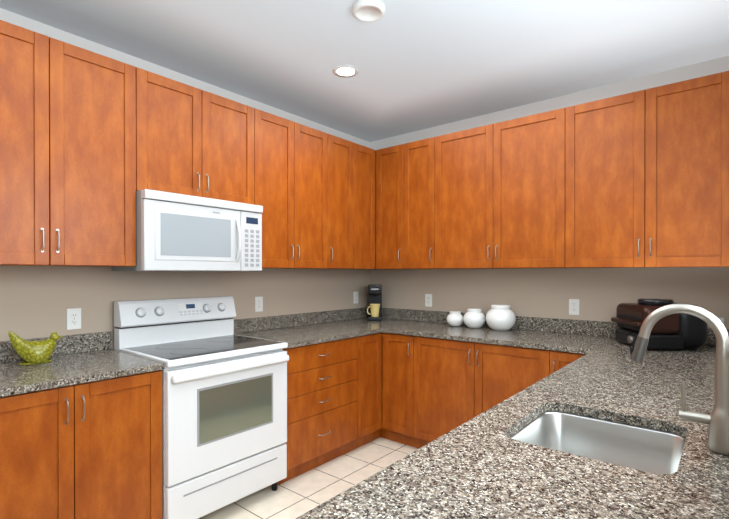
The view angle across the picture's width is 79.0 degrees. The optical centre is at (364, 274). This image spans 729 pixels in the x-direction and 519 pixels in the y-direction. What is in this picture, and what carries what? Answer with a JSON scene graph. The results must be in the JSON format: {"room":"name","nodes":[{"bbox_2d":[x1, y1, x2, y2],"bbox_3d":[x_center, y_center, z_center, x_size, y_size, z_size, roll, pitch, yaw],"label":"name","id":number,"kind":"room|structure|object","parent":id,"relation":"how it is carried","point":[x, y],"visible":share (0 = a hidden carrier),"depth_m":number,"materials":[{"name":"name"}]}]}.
{"room":"kitchen","nodes":[
{"label":"kitchen","id":0,"kind":"room"},
{"bbox_2d":[0,8,369,349],"bbox_3d":[-2.054,0.012,1.995,0.120,2.673,6.720,0,0,40],"label":"wall","id":1,"kind":"structure","parent":0,"point":[37,301],"depth_m":2.73,"materials":[{"name":"beige paint"}]},
{"bbox_2d":[0,20,67,265],"bbox_3d":[-1.708,-0.580,2.048,0.339,1.070,0.447,0,0,40],"label":"upper cabinet","id":2,"kind":"object","parent":1,"relation":"attached to","point":[33,65],"depth_m":2.02,"materials":[{"name":"brown wood"}]},
{"bbox_2d":[67,308,80,329],"bbox_3d":[-1.603,0.243,2.441,0.009,0.115,0.070,0,0,40],"label":"electrical outlet","id":3,"kind":"object","parent":1,"relation":"attached to","point":[73,318],"visible":1,"depth_m":2.44,"materials":[{"name":"white plastic"}]},
{"bbox_2d":[68,43,151,266],"bbox_3d":[-1.477,-0.581,2.327,0.339,1.070,0.508,0,0,40],"label":"upper cabinet","id":4,"kind":"object","parent":1,"relation":"attached to","point":[91,143],"depth_m":2.26,"materials":[{"name":"brown wood"}]},
{"bbox_2d":[152,73,215,198],"bbox_3d":[-1.212,-0.786,2.647,0.339,0.663,0.440,0,0,40],"label":"upper cabinet","id":5,"kind":"object","parent":1,"relation":"attached to","point":[183,115],"depth_m":2.58,"materials":[{"name":"brown wood"}]},
{"bbox_2d":[112,189,262,271],"bbox_3d":[-1.060,-0.238,2.734,0.466,0.430,0.760,0,0,40],"label":"microwave","id":6,"kind":"object","parent":5,"relation":"attached to","point":[178,232],"visible":0.98,"depth_m":2.54,"materials":[{"name":"white"}]},
{"bbox_2d":[216,95,255,204],"bbox_3d":[-1.006,-0.787,2.897,0.339,0.663,0.441,0,0,40],"label":"upper cabinet","id":7,"kind":"object","parent":1,"relation":"attached to","point":[235,121],"depth_m":2.85,"materials":[{"name":"brown wood"}]},
{"bbox_2d":[255,297,262,311],"bbox_3d":[-0.811,0.225,3.399,0.009,0.115,0.070,0,0,40],"label":"electrical outlet","id":8,"kind":"object","parent":1,"relation":"attached to","point":[258,304],"visible":1,"depth_m":3.39,"materials":[{"name":"white plastic"}]},
{"bbox_2d":[256,109,303,268],"bbox_3d":[-0.753,-0.584,3.203,0.339,1.070,0.468,0,0,40],"label":"upper cabinet","id":9,"kind":"object","parent":1,"relation":"attached to","point":[279,140],"depth_m":3.14,"materials":[{"name":"brown wood"}]},
{"bbox_2d":[304,125,335,268],"bbox_3d":[-0.530,-0.586,3.473,0.339,1.070,0.466,0,0,40],"label":"upper cabinet","id":10,"kind":"object","parent":1,"relation":"attached to","point":[319,146],"depth_m":3.44,"materials":[{"name":"brown wood"}]},
{"bbox_2d":[336,137,347,268],"bbox_3d":[-0.321,-0.587,3.727,0.339,1.070,0.427,0,0,40],"label":"upper cabinet","id":11,"kind":"object","parent":1,"relation":"attached to","point":[341,144],"depth_m":3.64,"materials":[{"name":"brown wood"}]},
{"bbox_2d":[353,292,357,303],"bbox_3d":[-0.082,0.219,4.281,0.009,0.115,0.070,0,0,40],"label":"electrical outlet","id":12,"kind":"object","parent":1,"relation":"attached to","point":[355,297],"visible":1,"depth_m":4.27,"materials":[{"name":"white plastic"}]},
{"bbox_2d":[348,141,375,269],"bbox_3d":[-0.114,-0.587,3.930,0.399,1.070,0.380,0,0,40],"label":"upper cabinet","id":13,"kind":"object","parent":1,"relation":"attached to","point":[361,159],"depth_m":3.83,"materials":[{"name":"brown wood"}]},
{"bbox_2d":[198,437,418,518],"bbox_3d":[-0.042,1.386,0.260,5.440,0.060,6.840,0,0,40],"label":"floor","id":14,"kind":"structure","parent":0,"point":[299,495],"depth_m":2.83,"materials":[{"name":"tile"}]},
{"bbox_2d":[0,381,95,518],"bbox_3d":[-1.591,0.907,1.963,0.636,0.882,0.455,0,0,40],"label":"base cabinet","id":15,"kind":"object","parent":14,"relation":"on","point":[90,450],"depth_m":1.83,"materials":[{"name":"brown wood"}]},
{"bbox_2d":[0,331,164,396],"bbox_3d":[-1.479,0.397,2.078,0.659,0.132,0.778,0,0,40],"label":"countertop","id":16,"kind":"structure","parent":15,"relation":"on","point":[88,357],"depth_m":2.11,"materials":[{"name":"stone"}]},
{"bbox_2d":[8,331,61,364],"bbox_3d":[-1.607,0.348,2.169,0.124,0.167,0.220,0,0,40],"label":"dish","id":17,"kind":"object","parent":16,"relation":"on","point":[34,352],"visible":1,"depth_m":2.12,"materials":[{"name":"green ceramic"}]},
{"bbox_2d":[96,370,162,518],"bbox_3d":[-1.381,0.906,2.218,0.636,0.882,0.442,0,0,40],"label":"base cabinet","id":18,"kind":"object","parent":14,"relation":"on","point":[128,408],"depth_m":2.07,"materials":[{"name":"brown wood"}]},
{"bbox_2d":[114,296,288,518],"bbox_3d":[-0.954,0.749,2.650,0.686,1.191,0.760,0,0,40],"label":"range","id":19,"kind":"object","parent":14,"relation":"on","point":[224,414],"visible":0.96,"depth_m":2.48,"materials":[{"name":"white metal"}]},
{"bbox_2d":[278,336,359,484],"bbox_3d":[-0.504,0.901,3.279,0.636,0.882,0.772,0,0,40],"label":"base cabinet","id":20,"kind":"object","parent":14,"relation":"on","point":[323,379],"depth_m":3.04,"materials":[{"name":"brown wood"}]},
{"bbox_2d":[234,311,383,348],"bbox_3d":[-0.428,0.392,3.351,0.659,0.132,0.980,0,0,40],"label":"countertop","id":21,"kind":"structure","parent":20,"relation":"on","point":[301,329],"depth_m":3.46,"materials":[{"name":"stone"}]},
{"bbox_2d":[360,332,383,446],"bbox_3d":[-0.170,0.900,3.637,0.696,0.882,0.320,0,0,40],"label":"base cabinet","id":22,"kind":"object","parent":14,"relation":"on","point":[371,345],"depth_m":3.48,"materials":[{"name":"brown wood"}]},
{"bbox_2d":[384,332,419,447],"bbox_3d":[0.454,0.900,3.675,0.377,0.882,0.696,0,0,40],"label":"base cabinet","id":23,"kind":"object","parent":14,"relation":"on","point":[401,352],"depth_m":3.45,"materials":[{"name":"brown wood"}]},
{"bbox_2d":[331,307,607,348],"bbox_3d":[0.687,0.391,3.499,2.190,0.132,0.668,0,0,40],"label":"countertop","id":24,"kind":"structure","parent":23,"relation":"on","point":[527,332],"depth_m":3.35,"materials":[{"name":"stone"}]},
{"bbox_2d":[368,284,381,320],"bbox_3d":[0.100,0.256,4.159,0.126,0.335,0.201,0,0,3],"label":"coffee maker","id":25,"kind":"object","parent":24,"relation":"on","point":[375,293],"visible":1,"depth_m":4.11,"materials":[{"name":"black plastic"}]},
{"bbox_2d":[367,304,379,316],"bbox_3d":[0.093,0.332,4.113,0.114,0.120,0.104,0,0,40],"label":"coffee mug","id":26,"kind":"object","parent":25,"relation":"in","point":[374,308],"visible":1,"depth_m":4.08,"materials":[{"name":"yellow ceramic"}]},
{"bbox_2d":[447,311,462,325],"bbox_3d":[0.755,0.364,3.683,0.142,0.124,0.142,0,0,40],"label":"canister","id":27,"kind":"object","parent":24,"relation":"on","point":[454,318],"visible":1,"depth_m":3.63,"materials":[{"name":"white ceramic"}]},
{"bbox_2d":[463,308,485,327],"bbox_3d":[0.888,0.349,3.574,0.179,0.155,0.179,0,0,40],"label":"medium canister","id":28,"kind":"object","parent":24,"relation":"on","point":[474,317],"visible":1,"depth_m":3.51,"materials":[{"name":"white ceramic"}]},
{"bbox_2d":[486,304,515,330],"bbox_3d":[1.055,0.329,3.429,0.226,0.196,0.226,0,0,40],"label":"canister","id":29,"kind":"object","parent":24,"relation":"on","point":[500,317],"visible":1,"depth_m":3.35,"materials":[{"name":"white ceramic"}]},
{"bbox_2d":[420,336,483,447],"bbox_3d":[0.766,0.900,3.457,0.617,0.882,0.635,0,0,40],"label":"base cabinet","id":30,"kind":"object","parent":14,"relation":"on","point":[451,371],"depth_m":3.19,"materials":[{"name":"brown wood"}]},
{"bbox_2d":[484,343,531,411],"bbox_3d":[1.152,0.902,3.138,0.617,0.882,0.635,0,0,40],"label":"base cabinet","id":31,"kind":"object","parent":14,"relation":"on","point":[507,369],"depth_m":2.92,"materials":[{"name":"brown wood"}]},
{"bbox_2d":[532,348,585,384],"bbox_3d":[1.417,0.903,2.879,0.356,0.882,0.696,0,0,40],"label":"base cabinet","id":32,"kind":"object","parent":14,"relation":"on","point":[544,362],"depth_m":2.74,"materials":[{"name":"brown wood"}]},
{"bbox_2d":[296,322,728,518],"bbox_3d":[0.891,0.399,1.521,0.640,0.132,3.458,0,0,40],"label":"countertop","id":33,"kind":"structure","parent":32,"relation":"on","point":[483,465],"depth_m":1.02,"materials":[{"name":"stone"}]},
{"bbox_2d":[510,411,685,473],"bbox_3d":[0.651,0.598,1.241,0.445,0.260,0.480,0,0,40],"label":"sink","id":34,"kind":"object","parent":33,"relation":"in","point":[649,450],"visible":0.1,"depth_m":1.40,"materials":[{"name":"silver metal"}]},
{"bbox_2d":[611,298,706,350],"bbox_3d":[1.758,0.287,2.652,0.402,0.286,0.352,0,0,3],"label":"countertop grill","id":35,"kind":"object","parent":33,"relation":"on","point":[679,331],"visible":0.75,"depth_m":2.49,"materials":[{"name":"black plastic"}]},
{"bbox_2d":[630,303,728,455],"bbox_3d":[0.823,0.255,1.149,0.231,0.362,0.062,0,0,40],"label":"faucet","id":36,"kind":"object","parent":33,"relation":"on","point":[716,420],"visible":1,"depth_m":1.10,"materials":[{"name":"silver metal"}]},
{"bbox_2d":[0,0,728,141],"bbox_3d":[-0.042,-1.347,0.249,5.440,0.060,6.840,0,0,40],"label":"ceiling","id":37,"kind":"structure","parent":0,"point":[421,64],"depth_m":2.57,"materials":[{"name":"grey paint"}]},
{"bbox_2d":[333,65,358,77],"bbox_3d":[-0.123,-1.325,2.880,0.170,0.006,0.170,0,0,40],"label":"recessed light","id":38,"kind":"object","parent":37,"relation":"in","point":[346,71],"visible":1,"depth_m":2.88,"materials":[{"name":"white plastic"}]},
{"bbox_2d":[352,0,384,21],"bbox_3d":[0.021,-1.310,2.193,0.164,0.030,0.164,0,0,40],"label":"smoke detector","id":39,"kind":"object","parent":37,"relation":"attached to","point":[368,10],"visible":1,"depth_m":2.17,"materials":[{"name":"white plastic"}]},
{"bbox_2d":[370,56,728,328],"bbox_3d":[2.098,0.009,2.845,5.200,2.673,0.120,0,0,40],"label":"wall","id":40,"kind":"structure","parent":0,"point":[601,294],"depth_m":3.31,"materials":[{"name":"beige paint"}]},
{"bbox_2d":[376,143,407,268],"bbox_3d":[0.318,-0.588,3.974,0.372,1.070,0.399,0,0,40],"label":"upper cabinet","id":41,"kind":"object","parent":40,"relation":"attached to","point":[391,162],"depth_m":3.87,"materials":[{"name":"brown wood"}]},
{"bbox_2d":[408,136,439,268],"bbox_3d":[0.556,-0.587,3.817,0.428,1.070,0.339,0,0,40],"label":"upper cabinet","id":42,"kind":"object","parent":40,"relation":"attached to","point":[423,155],"depth_m":3.66,"materials":[{"name":"brown wood"}]},
{"bbox_2d":[425,294,431,306],"bbox_3d":[0.582,0.230,4.014,0.070,0.115,0.009,0,0,40],"label":"electrical outlet","id":43,"kind":"object","parent":40,"relation":"attached to","point":[428,300],"visible":1,"depth_m":4.01,"materials":[{"name":"white plastic"}]},
{"bbox_2d":[440,122,499,268],"bbox_3d":[0.867,-0.586,3.560,0.613,1.070,0.339,0,0,40],"label":"upper cabinet","id":44,"kind":"object","parent":40,"relation":"attached to","point":[470,158],"depth_m":3.39,"materials":[{"name":"brown wood"}]},
{"bbox_2d":[500,105,575,268],"bbox_3d":[1.252,-0.585,3.241,0.620,1.070,0.339,0,0,40],"label":"upper cabinet","id":45,"kind":"object","parent":40,"relation":"attached to","point":[538,151],"depth_m":3.07,"materials":[{"name":"brown wood"}]},
{"bbox_2d":[569,299,578,314],"bbox_3d":[1.531,0.234,3.230,0.070,0.115,0.009,0,0,40],"label":"electrical outlet","id":46,"kind":"object","parent":40,"relation":"attached to","point":[573,306],"visible":1,"depth_m":3.23,"materials":[{"name":"white plastic"}]},
{"bbox_2d":[576,86,659,267],"bbox_3d":[1.621,-0.583,2.937,0.571,1.070,0.339,0,0,40],"label":"upper cabinet","id":47,"kind":"object","parent":40,"relation":"attached to","point":[618,137],"depth_m":2.76,"materials":[{"name":"brown wood"}]},
{"bbox_2d":[660,71,728,267],"bbox_3d":[1.956,-0.582,2.660,0.533,1.070,0.339,0,0,40],"label":"upper cabinet","id":48,"kind":"object","parent":40,"relation":"attached to","point":[694,113],"depth_m":2.51,"materials":[{"name":"brown wood"}]}
]}

